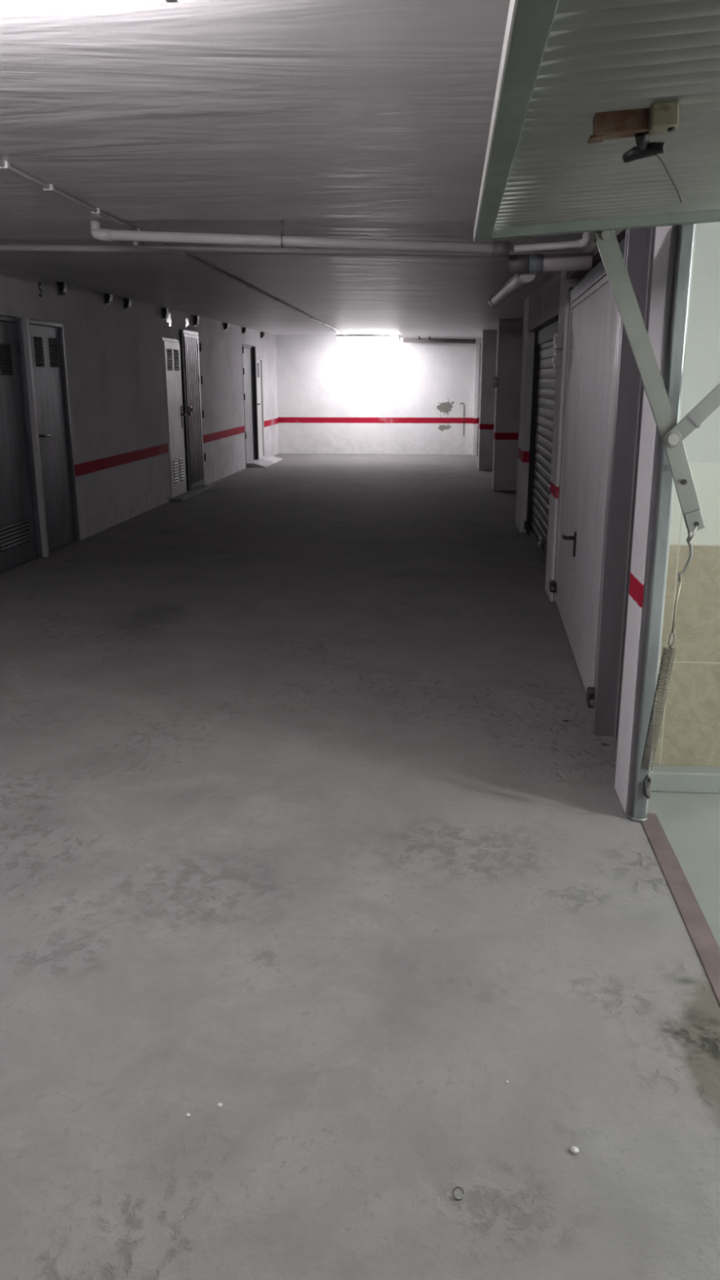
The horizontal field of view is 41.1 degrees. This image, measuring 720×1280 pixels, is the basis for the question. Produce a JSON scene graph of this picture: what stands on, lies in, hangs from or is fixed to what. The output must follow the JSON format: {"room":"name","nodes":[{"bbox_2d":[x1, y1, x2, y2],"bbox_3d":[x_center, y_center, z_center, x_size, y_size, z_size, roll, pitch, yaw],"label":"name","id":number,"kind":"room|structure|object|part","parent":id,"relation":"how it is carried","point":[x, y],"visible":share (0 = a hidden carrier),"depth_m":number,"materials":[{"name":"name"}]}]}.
{"room":"parking garage","nodes":[
{"label":"parking garage","id":0,"kind":"room"},
{"bbox_2d":[38,282,42,297],"bbox_3d":[-2.734,-2.991,8.204,0.002,0.117,0.069,1,15,5],"label":"door number","id":1,"kind":"structure","parent":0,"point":[39,283],"depth_m":8.20,"materials":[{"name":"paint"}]},
{"bbox_2d":[0,266,279,540],"bbox_3d":[-2.981,-1.899,8.089,0.420,2.420,24.400,1,15,5],"label":"wall","id":2,"kind":"structure","parent":0,"point":[114,357],"depth_m":10.57,"materials":[{"name":"paint"}]},
{"bbox_2d":[0,315,42,573],"bbox_3d":[-2.836,-1.560,7.692,0.133,1.975,0.885,1,15,5],"label":"door","id":3,"kind":"structure","parent":2,"relation":"in","point":[20,542],"depth_m":7.85,"materials":[{"name":"grey metal"}]},
{"bbox_2d":[0,343,13,375],"bbox_3d":[-2.816,-2.235,7.649,0.014,0.240,0.200,1,15,5],"label":"vent","id":4,"kind":"object","parent":3,"relation":"attached to","point":[6,364],"depth_m":7.65,"materials":[{"name":"grey metal"}]},
{"bbox_2d":[0,518,31,552],"bbox_3d":[-2.827,-0.861,7.873,0.014,0.190,0.570,1,15,5],"label":"vent","id":5,"kind":"object","parent":3,"relation":"attached to","point":[15,534],"depth_m":7.87,"materials":[{"name":"grey metal"}]},
{"bbox_2d":[15,317,48,557],"bbox_3d":[-2.798,-1.687,8.137,0.145,1.985,0.045,1,15,5],"label":"trim","id":6,"kind":"structure","parent":2,"relation":"attached to","point":[25,326],"depth_m":8.10,"materials":[{"name":"metal"}]},
{"bbox_2d":[28,319,79,551],"bbox_3d":[-2.754,-1.800,8.560,0.133,1.980,0.835,1,15,5],"label":"door","id":7,"kind":"structure","parent":2,"relation":"in","point":[46,338],"depth_m":8.63,"materials":[{"name":"grey metal"}]},
{"bbox_2d":[33,336,44,367],"bbox_3d":[-2.757,-2.479,8.258,0.014,0.250,0.170,1,15,5],"label":"vent","id":8,"kind":"object","parent":7,"relation":"attached to","point":[38,344],"depth_m":8.25,"materials":[{"name":"grey metal"}]},
{"bbox_3d":[-2.738,-1.770,8.318,0.057,0.025,0.153,1,15,5],"label":"lever","id":9,"kind":"part","parent":7,"relation":"part of","materials":[{"name":"black plastic"}]},
{"bbox_2d":[48,337,59,367],"bbox_3d":[-2.728,-2.562,8.561,0.014,0.250,0.180,1,15,5],"label":"vent","id":10,"kind":"object","parent":7,"relation":"attached to","point":[53,347],"depth_m":8.55,"materials":[{"name":"grey metal"}]},
{"bbox_2d":[56,281,67,296],"bbox_3d":[-2.662,-3.151,8.623,0.065,0.115,0.160,1,15,5],"label":"wall bracket","id":11,"kind":"object","parent":2,"relation":"attached to","point":[62,287],"visible":1,"depth_m":8.56,"materials":[{"name":"metal"}]},
{"bbox_2d":[102,293,112,305],"bbox_3d":[-2.553,-3.470,9.775,0.065,0.105,0.160,1,15,5],"label":"wall bracket","id":12,"kind":"object","parent":2,"relation":"attached to","point":[108,298],"visible":1,"depth_m":9.71,"materials":[{"name":"metal"}]},
{"bbox_2d":[122,297,131,310],"bbox_3d":[-2.499,-3.623,10.353,0.065,0.115,0.160,1,15,5],"label":"wall bracket","id":13,"kind":"object","parent":2,"relation":"attached to","point":[126,302],"visible":1,"depth_m":10.29,"materials":[{"name":"metal"}]},
{"bbox_2d":[160,306,168,319],"bbox_3d":[-2.370,-3.985,11.720,0.065,0.135,0.160,1,15,5],"label":"wall bracket","id":14,"kind":"object","parent":2,"relation":"attached to","point":[165,312],"visible":1,"depth_m":11.65,"materials":[{"name":"metal"}]},
{"bbox_2d":[161,337,186,497],"bbox_3d":[-2.382,-2.829,12.327,0.167,1.985,0.760,1,15,5],"label":"door","id":15,"kind":"structure","parent":2,"relation":"in","point":[171,347],"depth_m":12.25,"materials":[{"name":"white metal"}]},
{"bbox_2d":[166,348,173,370],"bbox_3d":[-2.371,-3.502,11.992,0.014,0.260,0.210,1,15,5],"label":"vent","id":16,"kind":"object","parent":15,"relation":"attached to","point":[169,351],"depth_m":11.97,"materials":[{"name":"white metal"}]},
{"bbox_2d":[173,458,178,483],"bbox_3d":[-2.368,-2.174,12.369,0.014,0.300,0.200,1,15,5],"label":"vent","id":17,"kind":"object","parent":15,"relation":"attached to","point":[175,461],"depth_m":12.36,"materials":[{"name":"grey metal"}]},
{"bbox_2d":[173,349,180,370],"bbox_3d":[-2.343,-3.582,12.285,0.014,0.260,0.220,1,15,5],"label":"vent","id":18,"kind":"object","parent":15,"relation":"attached to","point":[176,352],"depth_m":12.29,"materials":[{"name":"white metal"}]},
{"bbox_2d":[178,457,185,481],"bbox_3d":[-2.342,-2.248,12.638,0.014,0.300,0.200,1,15,5],"label":"vent","id":19,"kind":"object","parent":15,"relation":"attached to","point":[181,460],"depth_m":12.63,"materials":[{"name":"grey metal"}]},
{"bbox_3d":[-2.332,-2.933,12.596,0.008,0.280,0.052,1,15,5],"label":"handle plate","id":20,"kind":"part","parent":15,"relation":"part of","materials":[{"name":"black plastic"}]},
{"bbox_2d":[179,329,205,491],"bbox_3d":[-2.318,-3.112,13.119,0.163,2.115,0.862,1,15,5],"label":"door","id":21,"kind":"structure","parent":2,"relation":"in","point":[190,348],"depth_m":13.04,"materials":[{"name":"metal"}]},
{"bbox_2d":[192,315,199,326],"bbox_3d":[-2.236,-4.370,13.143,0.065,0.140,0.160,1,15,5],"label":"wall bracket","id":22,"kind":"object","parent":2,"relation":"attached to","point":[195,317],"visible":1,"depth_m":13.08,"materials":[{"name":"metal"}]},
{"bbox_2d":[223,322,229,330],"bbox_3d":[-2.068,-4.874,14.925,0.065,0.105,0.160,1,15,5],"label":"wall bracket","id":23,"kind":"object","parent":2,"relation":"attached to","point":[226,326],"visible":1,"depth_m":14.86,"materials":[{"name":"metal"}]},
{"bbox_2d":[241,327,246,333],"bbox_3d":[-1.947,-5.225,16.213,0.065,0.105,0.160,1,15,5],"label":"wall bracket","id":24,"kind":"object","parent":2,"relation":"attached to","point":[243,329],"visible":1,"depth_m":16.15,"materials":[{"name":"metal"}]},
{"bbox_2d":[241,344,258,467],"bbox_3d":[-1.964,-4.108,16.898,0.140,2.050,0.930,1,15,5],"label":"door","id":25,"kind":"structure","parent":2,"relation":"in","point":[249,355],"depth_m":17.03,"materials":[{"name":"grey metal"}]},
{"bbox_3d":[-1.892,-4.232,17.295,0.070,2.020,0.090,1,15,5],"label":"edge post","id":26,"kind":"part","parent":25,"relation":"part of","materials":[{"name":"white metal"}]},
{"bbox_2d":[256,357,264,457],"bbox_3d":[-1.888,-4.251,17.773,0.133,1.865,0.780,1,15,5],"label":"door","id":27,"kind":"structure","parent":2,"relation":"in","point":[259,361],"depth_m":17.96,"materials":[{"name":"white metal"}]},
{"bbox_2d":[257,362,259,377],"bbox_3d":[-1.871,-4.970,17.685,0.014,0.260,0.150,1,15,5],"label":"vent","id":28,"kind":"object","parent":27,"relation":"attached to","point":[258,363],"depth_m":17.69,"materials":[{"name":"grey metal"}]},
{"bbox_2d":[260,331,264,338],"bbox_3d":[-1.800,-5.644,17.771,0.065,0.115,0.160,1,15,5],"label":"wall bracket","id":29,"kind":"object","parent":2,"relation":"attached to","point":[262,334],"visible":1,"depth_m":17.70,"materials":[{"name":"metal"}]},
{"bbox_2d":[166,313,171,326],"bbox_3d":[-2.381,-3.994,11.965,0.002,0.155,0.206,1,15,5],"label":"door number","id":30,"kind":"structure","parent":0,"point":[168,320],"depth_m":11.98,"materials":[{"name":"white paint"}]},
{"bbox_2d":[185,318,188,326],"bbox_3d":[-2.302,-4.215,12.799,0.002,0.137,0.165,1,15,5],"label":"door number","id":31,"kind":"structure","parent":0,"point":[186,319],"depth_m":12.79,"materials":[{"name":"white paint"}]},
{"bbox_2d":[0,0,582,337],"bbox_3d":[-0.518,-3.081,7.587,5.300,0.441,24.500,1,15,5],"label":"ceiling","id":32,"kind":"structure","parent":0,"point":[332,118],"depth_m":3.40,"materials":[{"name":"white paint"}]},
{"bbox_2d":[0,0,177,5],"bbox_3d":[-0.965,-1.266,1.827,1.250,0.122,0.050,1,15,5],"label":"ceiling lamp","id":33,"kind":"object","parent":32,"relation":"attached to","point":[2,2],"visible":1,"depth_m":1.80,"materials":[{"name":"white plastic"}]},
{"bbox_2d":[0,160,345,334],"bbox_3d":[-0.901,-3.499,9.825,0.041,0.030,16.653,1,15,4],"label":"cable conduit","id":34,"kind":"object","parent":32,"relation":"attached to","point":[3,164],"visible":0.91,"depth_m":4.70,"materials":[{"name":"plastic"}]},
{"bbox_2d":[0,241,575,257],"bbox_3d":[-0.838,-2.361,5.789,4.233,0.137,0.172,1,15,4],"label":"pipe","id":35,"kind":"object","parent":32,"relation":"attached to","point":[139,246],"visible":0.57,"depth_m":5.79,"materials":[{"name":"plastic"}]},
{"bbox_2d":[89,219,510,257],"bbox_3d":[-0.332,-2.081,4.975,2.202,0.211,0.072,2,15,6],"label":"drain pipe","id":36,"kind":"object","parent":32,"relation":"attached to","point":[501,249],"visible":1,"depth_m":4.96,"materials":[{"name":"grey plastic"}]},
{"bbox_3d":[-0.403,-2.135,4.969,0.011,0.070,0.011,-5,16,-17],"label":"clamp rod","id":37,"kind":"part","parent":36,"relation":"part of","materials":[{"name":"metal"}]},
{"bbox_2d":[336,334,399,340],"bbox_3d":[0.155,-5.739,18.195,1.200,0.095,0.220,1,15,5],"label":"ceiling lamp","id":38,"kind":"object","parent":32,"relation":"attached to","point":[338,336],"visible":0.87,"depth_m":18.12,"materials":[{"name":"white plastic"}]},
{"bbox_2d":[337,336,398,339],"bbox_3d":[0.155,-5.723,18.200,1.160,0.050,0.210,1,15,5],"label":"diffuser","id":39,"kind":"object","parent":38,"relation":"attached to","point":[338,337],"depth_m":18.11,"materials":[{"name":"white plastic"}]},
{"bbox_2d":[403,336,475,343],"bbox_3d":[1.544,-5.831,18.670,1.402,0.136,0.112,1,15,5],"label":"drain pipe","id":40,"kind":"object","parent":32,"relation":"attached to","point":[419,340],"visible":1,"depth_m":18.64,"materials":[{"name":"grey plastic"}]},
{"bbox_2d":[488,231,591,307],"bbox_3d":[1.062,-2.303,6.064,0.384,0.263,2.852,1,15,5],"label":"pipe","id":41,"kind":"object","parent":32,"relation":"attached to","point":[517,281],"visible":0.76,"depth_m":5.10,"materials":[{"name":"grey plastic"}]},
{"bbox_2d":[488,294,501,307],"bbox_3d":[1.038,-2.602,7.363,0.088,0.091,0.202,1,15,3],"label":"socket","id":42,"kind":"object","parent":41,"relation":"attached to","point":[491,304],"depth_m":7.32,"materials":[{"name":"plastic"}]},
{"bbox_2d":[0,453,719,1279],"bbox_3d":[0.880,-0.560,8.142,8.100,0.200,24.500,1,15,5],"label":"floor","id":43,"kind":"structure","parent":0,"point":[305,833],"depth_m":2.77,"materials":[{"name":"concrete"}]},
{"bbox_2d":[168,484,214,501],"bbox_3d":[-2.276,-1.998,12.986,0.220,0.035,1.730,1,15,5],"label":"doorstep","id":44,"kind":"object","parent":43,"relation":"on","point":[202,488],"visible":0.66,"depth_m":12.79,"materials":[{"name":"grey concrete"}]},
{"bbox_2d":[217,1102,222,1107],"bbox_3d":[-0.299,0.993,2.050,0.011,0.007,0.013,1,15,5],"label":"pebble","id":45,"kind":"object","parent":43,"relation":"on","point":[220,1104],"visible":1,"depth_m":2.05,"materials":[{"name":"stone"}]},
{"bbox_2d":[246,455,282,467],"bbox_3d":[-1.755,-3.280,17.614,0.390,0.075,1.750,1,15,5],"label":"doorstep","id":46,"kind":"object","parent":43,"relation":"on","point":[264,461],"visible":0.82,"depth_m":17.27,"materials":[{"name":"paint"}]},
{"bbox_2d":[452,1186,463,1199],"bbox_3d":[0.187,1.054,1.829,0.022,0.002,0.032,1,15,5],"label":"ring","id":47,"kind":"object","parent":43,"relation":"on","point":[455,1187],"visible":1,"depth_m":1.83,"materials":[{"name":"silver metal"}]},
{"bbox_2d":[569,1146,578,1154],"bbox_3d":[0.431,1.025,1.928,0.017,0.011,0.016,1,15,5],"label":"pebble","id":48,"kind":"object","parent":43,"relation":"on","point":[574,1150],"visible":1,"depth_m":1.92,"materials":[{"name":"stone"}]},
{"bbox_2d":[626,223,696,822],"bbox_3d":[0.885,-0.029,1.930,0.106,2.040,2.565,1,15,5],"label":"door frame","id":49,"kind":"structure","parent":43,"relation":"on","point":[682,236],"depth_m":3.11,"materials":[{"name":"metal"}]},
{"bbox_2d":[473,0,719,532],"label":"garage door","id":50,"kind":"structure","parent":49,"relation":"attached to","point":[606,116],"depth_m":1.70,"materials":[{"name":"paint"}]},
{"bbox_3d":[0.256,-0.887,1.704,0.048,0.028,2.385,1,15,5],"label":"rail","id":51,"kind":"part","parent":50,"relation":"part of","materials":[{"name":"metal"}]},
{"bbox_3d":[0.720,-1.212,2.828,0.060,0.080,0.007,1,15,5],"label":"hanger plate","id":52,"kind":"part","parent":50,"relation":"part of","materials":[{"name":"metal"}]},
{"bbox_3d":[1.331,-1.239,2.722,1.905,0.166,0.050,1,15,5],"label":"rail","id":53,"kind":"part","parent":50,"relation":"part of","materials":[{"name":"metal"}]},
{"bbox_3d":[1.225,-0.942,1.596,1.908,0.144,2.303,1,15,5],"label":"corrugated panel","id":54,"kind":"part","parent":50,"relation":"part of","materials":[{"name":"paint"}]},
{"bbox_3d":[0.838,-0.912,2.889,0.292,0.617,0.006,1,15,5],"label":"lift arm","id":55,"kind":"part","parent":50,"relation":"part of","materials":[{"name":"metal"}]},
{"bbox_3d":[0.479,-0.847,1.623,0.026,0.040,0.044,8,17,27],"label":"handle stem","id":56,"kind":"part","parent":50,"relation":"part of","materials":[{"name":"black plastic"}]},
{"bbox_2d":[640,525,697,787],"bbox_3d":[1.003,0.003,3.117,0.112,1.049,0.044,6,16,22],"label":"spring","id":57,"kind":"object","parent":50,"relation":"attached to","point":[646,765],"visible":1,"depth_m":3.15,"materials":[{"name":"metal"}]},
{"bbox_3d":[1.018,-0.111,3.085,0.020,0.181,0.008,1,15,5],"label":"rod","id":58,"kind":"part","parent":57,"relation":"part of","materials":[{"name":"metal"}]},
{"bbox_3d":[0.659,-0.980,2.053,0.012,0.068,0.936,6,16,20],"label":"pull cord","id":59,"kind":"part","parent":50,"relation":"part of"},
{"bbox_2d":[666,431,680,446],"bbox_3d":[0.958,-0.614,2.936,0.042,0.042,0.004,1,15,5],"label":"washer","id":60,"kind":"object","parent":50,"relation":"in","point":[673,438],"depth_m":2.93,"materials":[{"name":"metal"}]},
{"bbox_3d":[1.046,-0.372,3.002,0.067,0.074,0.008,1,15,5],"label":"tail plate","id":61,"kind":"part","parent":50,"relation":"part of","materials":[{"name":"metal"}]},
{"bbox_2d":[640,813,719,1004],"bbox_3d":[0.904,1.058,2.191,0.065,0.204,2.620,1,15,5],"label":"threshold","id":62,"kind":"object","parent":43,"relation":"on","point":[707,948],"visible":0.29,"depth_m":2.83,"materials":[{"name":"metal"}]},
{"bbox_2d":[275,335,481,454],"bbox_3d":[0.561,-5.105,19.501,5.330,2.600,0.250,1,15,5],"label":"wall","id":63,"kind":"structure","parent":0,"point":[335,396],"depth_m":19.44,"materials":[{"name":"paint"}]},
{"bbox_2d":[459,402,464,429],"bbox_3d":[2.058,-4.465,19.397,0.104,0.656,0.014,1,15,5],"label":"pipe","id":64,"kind":"object","parent":63,"relation":"attached to","point":[461,402],"visible":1,"depth_m":19.36,"materials":[{"name":"grey metal"}]},
{"bbox_2d":[471,337,481,455],"bbox_3d":[2.396,-4.901,19.123,0.300,2.400,0.250,1,15,5],"label":"pillar","id":65,"kind":"structure","parent":0,"point":[478,340],"depth_m":19.02,"materials":[{"name":"paint"}]},
{"bbox_2d":[477,329,497,470],"bbox_3d":[2.245,-4.044,16.093,0.452,2.340,0.450,1,15,5],"label":"pillar","id":66,"kind":"structure","parent":0,"point":[489,337],"depth_m":15.90,"materials":[{"name":"grey paint"}]},
{"bbox_2d":[492,319,523,490],"bbox_3d":[2.031,-3.257,13.205,0.335,2.340,0.450,1,15,5],"label":"pillar","id":67,"kind":"structure","parent":0,"point":[509,331],"depth_m":13.00,"materials":[{"name":"paint"}]},
{"bbox_2d":[493,377,497,386],"bbox_3d":[1.822,-3.469,12.906,0.060,0.135,0.052,1,15,5],"label":"switch box","id":68,"kind":"object","parent":67,"relation":"attached to","point":[495,379],"visible":1,"depth_m":12.89,"materials":[{"name":"grey plastic"}]},
{"bbox_2d":[515,318,524,491],"bbox_3d":[2.267,-3.243,12.999,0.210,2.420,13.110,1,15,5],"label":"wall","id":69,"kind":"structure","parent":0,"point":[523,318],"depth_m":12.94,"materials":[{"name":"paint"}]},
{"bbox_2d":[515,294,534,533],"bbox_3d":[1.766,-2.277,9.646,0.275,2.320,0.650,1,15,5],"label":"pillar","id":70,"kind":"structure","parent":0,"point":[528,340],"depth_m":9.47,"materials":[{"name":"paint"}]},
{"bbox_2d":[545,271,578,601],"bbox_3d":[1.449,-1.432,6.545,0.225,2.320,0.390,1,15,5],"label":"pillar","id":71,"kind":"structure","parent":0,"point":[565,285],"depth_m":6.48,"materials":[{"name":"paint"}]},
{"bbox_2d":[552,351,562,368],"bbox_3d":[1.301,-1.845,6.332,0.052,0.100,0.110,1,15,5],"label":"switch box","id":72,"kind":"object","parent":71,"relation":"attached to","point":[557,356],"visible":1,"depth_m":6.28,"materials":[{"name":"grey plastic"}]},
{"bbox_2d":[553,333,563,349],"bbox_3d":[1.301,-1.961,6.300,0.052,0.100,0.110,1,15,5],"label":"switch box","id":73,"kind":"object","parent":71,"relation":"attached to","point":[558,338],"visible":1,"depth_m":6.25,"materials":[{"name":"grey plastic"}]},
{"bbox_2d":[565,229,626,282],"bbox_3d":[1.272,-1.069,5.024,0.295,2.420,3.555,1,15,5],"label":"wall","id":74,"kind":"structure","parent":0,"point":[591,246],"depth_m":5.15,"materials":[{"name":"paint"}]},
{"bbox_2d":[523,320,558,567],"bbox_3d":[1.595,-1.649,8.085,0.175,1.929,2.690,1,15,5],"label":"roller shutter","id":75,"kind":"object","parent":74,"relation":"attached to","point":[536,524],"visible":0.61,"depth_m":8.57,"materials":[{"name":"metal"}]},
{"bbox_3d":[1.701,-1.992,9.351,0.080,1.925,0.060,1,15,5],"label":"guide rail","id":76,"kind":"part","parent":75,"relation":"part of","materials":[{"name":"grey metal"}]},
{"bbox_2d":[530,340,556,557],"bbox_3d":[1.583,-1.677,8.074,0.014,1.870,2.580,1,15,5],"label":"curtain","id":77,"kind":"object","parent":75,"relation":"hanging from","point":[544,371],"depth_m":8.56,"materials":[{"name":"grey metal"}]},
{"bbox_2d":[528,271,560,332],"bbox_3d":[1.588,-2.767,7.781,0.225,0.395,2.710,1,15,5],"label":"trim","id":78,"kind":"structure","parent":74,"relation":"attached to","point":[544,300],"depth_m":7.54,"materials":[{"name":"paint"}]},
{"bbox_2d":[507,252,592,273],"bbox_3d":[0.993,-1.973,5.026,0.430,0.096,0.095,2,15,9],"label":"drain pipe","id":79,"kind":"object","parent":74,"relation":"attached to","point":[528,263],"visible":0.97,"depth_m":4.99,"materials":[{"name":"plastic"}]},
{"bbox_2d":[507,253,529,273],"bbox_3d":[0.836,-1.978,5.051,0.111,0.094,0.093,2,15,9],"label":"socket","id":80,"kind":"object","parent":79,"relation":"attached to","point":[517,264],"depth_m":5.01,"materials":[{"name":"grey plastic"}]},
{"bbox_2d":[549,226,655,737],"bbox_3d":[1.203,-0.917,5.149,0.165,2.060,2.645,2,15,7],"label":"garage door","id":81,"kind":"structure","parent":74,"relation":"in","point":[604,389],"depth_m":4.36,"materials":[{"name":"metal"}]},
{"bbox_3d":[1.174,-0.584,5.441,0.063,0.026,0.128,1,15,5],"label":"lever","id":82,"kind":"part","parent":81,"relation":"part of","materials":[{"name":"black plastic"}]},
{"bbox_3d":[1.208,-0.539,5.397,0.015,0.140,0.035,1,15,5],"label":"handle plate","id":83,"kind":"part","parent":81,"relation":"part of","materials":[{"name":"black plastic"}]},
{"bbox_3d":[1.201,-0.876,5.181,0.030,1.935,2.535,2,15,7],"label":"panel frame","id":84,"kind":"part","parent":81,"relation":"part of","materials":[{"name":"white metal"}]},
{"bbox_3d":[1.203,-0.881,5.189,0.009,1.930,2.494,2,15,7],"label":"panel","id":85,"kind":"part","parent":81,"relation":"part of","materials":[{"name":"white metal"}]},
{"bbox_3d":[1.234,-1.852,4.911,0.100,0.080,2.535,2,15,7],"label":"rail","id":86,"kind":"part","parent":81,"relation":"part of","materials":[{"name":"grey metal"}]},
{"bbox_2d":[614,225,671,812],"bbox_3d":[0.984,-0.529,3.232,0.059,2.320,0.223,1,15,5],"label":"pillar","id":87,"kind":"structure","parent":0,"point":[663,233],"depth_m":3.26,"materials":[{"name":"paint"}]},
{"bbox_2d":[651,222,719,766],"bbox_3d":[2.753,-0.537,3.252,3.510,2.320,0.170,1,15,5],"label":"wall","id":88,"kind":"structure","parent":0,"point":[689,735],"depth_m":3.46,"materials":[{"name":"paint"}]},
{"bbox_2d":[649,764,719,793],"bbox_3d":[2.762,0.560,3.494,3.486,0.080,0.080,1,15,5],"label":"trim","id":89,"kind":"structure","parent":88,"relation":"attached to","point":[665,778],"depth_m":3.59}
]}

